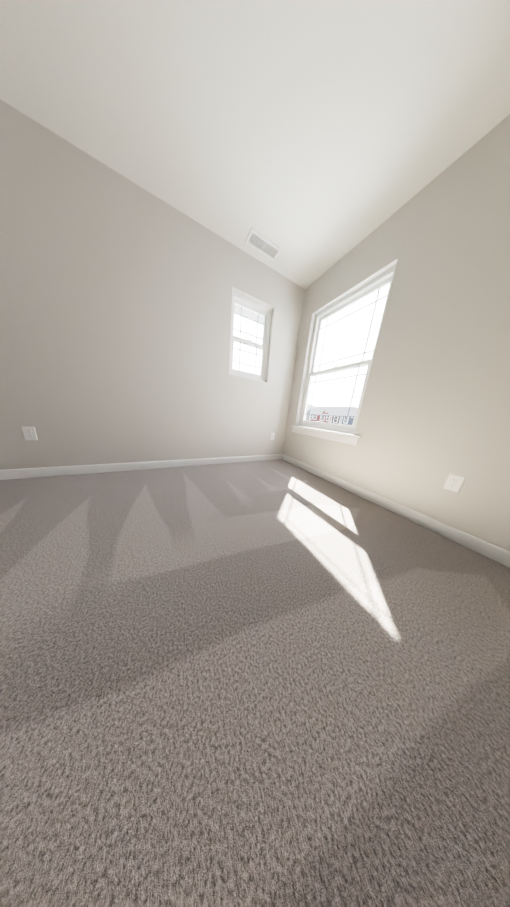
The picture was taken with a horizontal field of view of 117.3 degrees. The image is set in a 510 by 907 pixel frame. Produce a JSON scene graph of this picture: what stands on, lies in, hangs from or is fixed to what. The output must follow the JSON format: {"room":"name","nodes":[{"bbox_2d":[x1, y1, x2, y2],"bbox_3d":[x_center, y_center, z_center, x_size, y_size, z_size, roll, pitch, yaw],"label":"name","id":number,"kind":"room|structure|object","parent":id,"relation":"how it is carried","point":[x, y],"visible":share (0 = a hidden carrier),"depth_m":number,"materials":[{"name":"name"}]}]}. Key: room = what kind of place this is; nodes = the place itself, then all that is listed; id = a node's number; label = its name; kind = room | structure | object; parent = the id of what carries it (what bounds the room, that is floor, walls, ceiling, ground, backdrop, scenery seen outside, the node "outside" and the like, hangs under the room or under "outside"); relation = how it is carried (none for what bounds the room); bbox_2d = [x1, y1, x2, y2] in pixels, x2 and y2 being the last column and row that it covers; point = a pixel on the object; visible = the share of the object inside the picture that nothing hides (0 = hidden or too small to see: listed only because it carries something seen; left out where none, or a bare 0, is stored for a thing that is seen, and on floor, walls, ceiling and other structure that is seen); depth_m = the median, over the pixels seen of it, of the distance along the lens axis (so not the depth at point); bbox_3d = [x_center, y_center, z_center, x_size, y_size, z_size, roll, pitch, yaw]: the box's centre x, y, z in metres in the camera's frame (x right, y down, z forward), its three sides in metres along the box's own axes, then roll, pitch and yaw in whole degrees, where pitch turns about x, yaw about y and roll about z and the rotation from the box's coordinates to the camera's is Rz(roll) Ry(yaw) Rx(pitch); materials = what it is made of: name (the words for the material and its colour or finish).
{"room":"empty bedroom","nodes":[
{"label":"empty bedroom","id":0,"kind":"room"},
{"bbox_2d":[0,99,304,469],"bbox_3d":[-1.304,-1.013,1.521,4.200,2.440,0.160,-3,17,-28],"label":"wall","id":1,"kind":"structure","parent":0,"point":[116,289],"depth_m":1.41,"materials":[{"name":"beige paint"}]},
{"bbox_2d":[21,427,37,439],"bbox_3d":[-1.937,-0.171,1.334,0.070,0.115,0.008,-3,17,-28],"label":"electrical outlet","id":2,"kind":"object","parent":1,"relation":"attached to","point":[29,433],"visible":1,"depth_m":1.33,"materials":[{"name":"white plastic"}]},
{"bbox_2d":[0,454,282,479],"bbox_3d":[-1.365,0.143,1.743,4.200,0.088,0.014,-3,17,-28],"label":"baseboard","id":3,"kind":"structure","parent":1,"relation":"attached to","point":[7,474],"depth_m":1.67,"materials":[{"name":"white wood"}]},
{"bbox_2d":[234,305,263,323],"bbox_3d":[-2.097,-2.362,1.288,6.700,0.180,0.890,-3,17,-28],"label":"window blind","id":4,"kind":"object","parent":1,"relation":"attached to","point":[249,314],"depth_m":2.75,"materials":[{"name":"white plastic"}]},
{"bbox_2d":[229,291,271,381],"bbox_3d":[-0.087,-1.473,2.075,0.574,0.900,0.085,-3,17,-28],"label":"window","id":5,"kind":"structure","parent":1,"relation":"in","point":[239,300],"depth_m":2.06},
{"bbox_2d":[0,459,509,906],"bbox_3d":[-0.567,0.738,0.305,4.520,0.200,3.820,-3,17,-28],"label":"floor","id":6,"kind":"structure","parent":0,"point":[274,683],"depth_m":0.42,"materials":[{"name":"carpet"}]},
{"bbox_2d":[0,0,509,288],"bbox_3d":[-0.338,-1.807,-0.357,4.520,0.200,3.820,-3,17,-28],"label":"ceiling","id":7,"kind":"structure","parent":0,"point":[313,140],"depth_m":0.87,"materials":[{"name":"white paint"}]},
{"bbox_2d":[245,227,281,260],"bbox_3d":[0.092,-2.175,1.628,0.365,0.012,0.150,-3,17,-28],"label":"ceiling vent","id":8,"kind":"object","parent":7,"relation":"in","point":[259,242],"visible":1,"depth_m":1.62,"materials":[{"name":"white metal"}]},
{"bbox_2d":[283,114,509,550],"bbox_3d":[1.468,-0.629,1.001,0.160,2.440,3.820,-3,17,-28],"label":"wall","id":9,"kind":"structure","parent":0,"point":[434,413],"depth_m":1.11,"materials":[{"name":"beige paint"}]},
{"bbox_2d":[291,266,395,445],"bbox_3d":[0.954,-0.974,1.889,0.169,1.570,1.056,-3,17,-28],"label":"window","id":10,"kind":"structure","parent":9,"relation":"in","point":[380,282],"depth_m":1.83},
{"bbox_2d":[282,454,509,567],"bbox_3d":[1.293,0.511,1.249,0.014,0.088,3.486,-3,17,-28],"label":"baseboard","id":11,"kind":"structure","parent":9,"relation":"attached to","point":[488,549],"depth_m":1.21,"materials":[{"name":"white wood"}]},
{"bbox_2d":[443,474,465,492],"bbox_3d":[1.375,0.205,1.073,0.008,0.115,0.070,-3,17,-28],"label":"electrical outlet","id":12,"kind":"object","parent":9,"relation":"attached to","point":[453,483],"visible":1,"depth_m":1.07,"materials":[{"name":"white plastic"}]},
{"label":"outside","id":13,"kind":"structure","parent":0,"visible":0},
{"label":"ground","id":14,"kind":"structure","parent":13,"visible":0},
{"bbox_2d":[305,404,316,420],"bbox_3d":[-1.210,-4.494,19.599,12.900,6.400,10.430,-3,17,-28],"label":"house","id":15,"kind":"structure","parent":14,"relation":"on","point":[308,411],"depth_m":17.93,"materials":[{"name":"white"}]},
{"bbox_2d":[310,406,343,422],"bbox_3d":[21.418,-10.112,46.228,12.150,7.800,8.300,-3,17,-28],"label":"house","id":16,"kind":"structure","parent":14,"relation":"on","point":[327,410],"depth_m":43.55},
{"bbox_2d":[330,406,355,423],"bbox_3d":[24.823,-8.821,42.441,9.730,7.800,3.150,-3,17,-28],"label":"house","id":17,"kind":"structure","parent":14,"relation":"on","point":[336,420],"depth_m":40.30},
{"bbox_2d":[341,408,356,425],"bbox_3d":[27.000,-7.183,37.493,10.200,7.500,8.000,-3,17,-28],"label":"house","id":18,"kind":"structure","parent":14,"relation":"on","point":[352,419],"depth_m":37.32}
]}

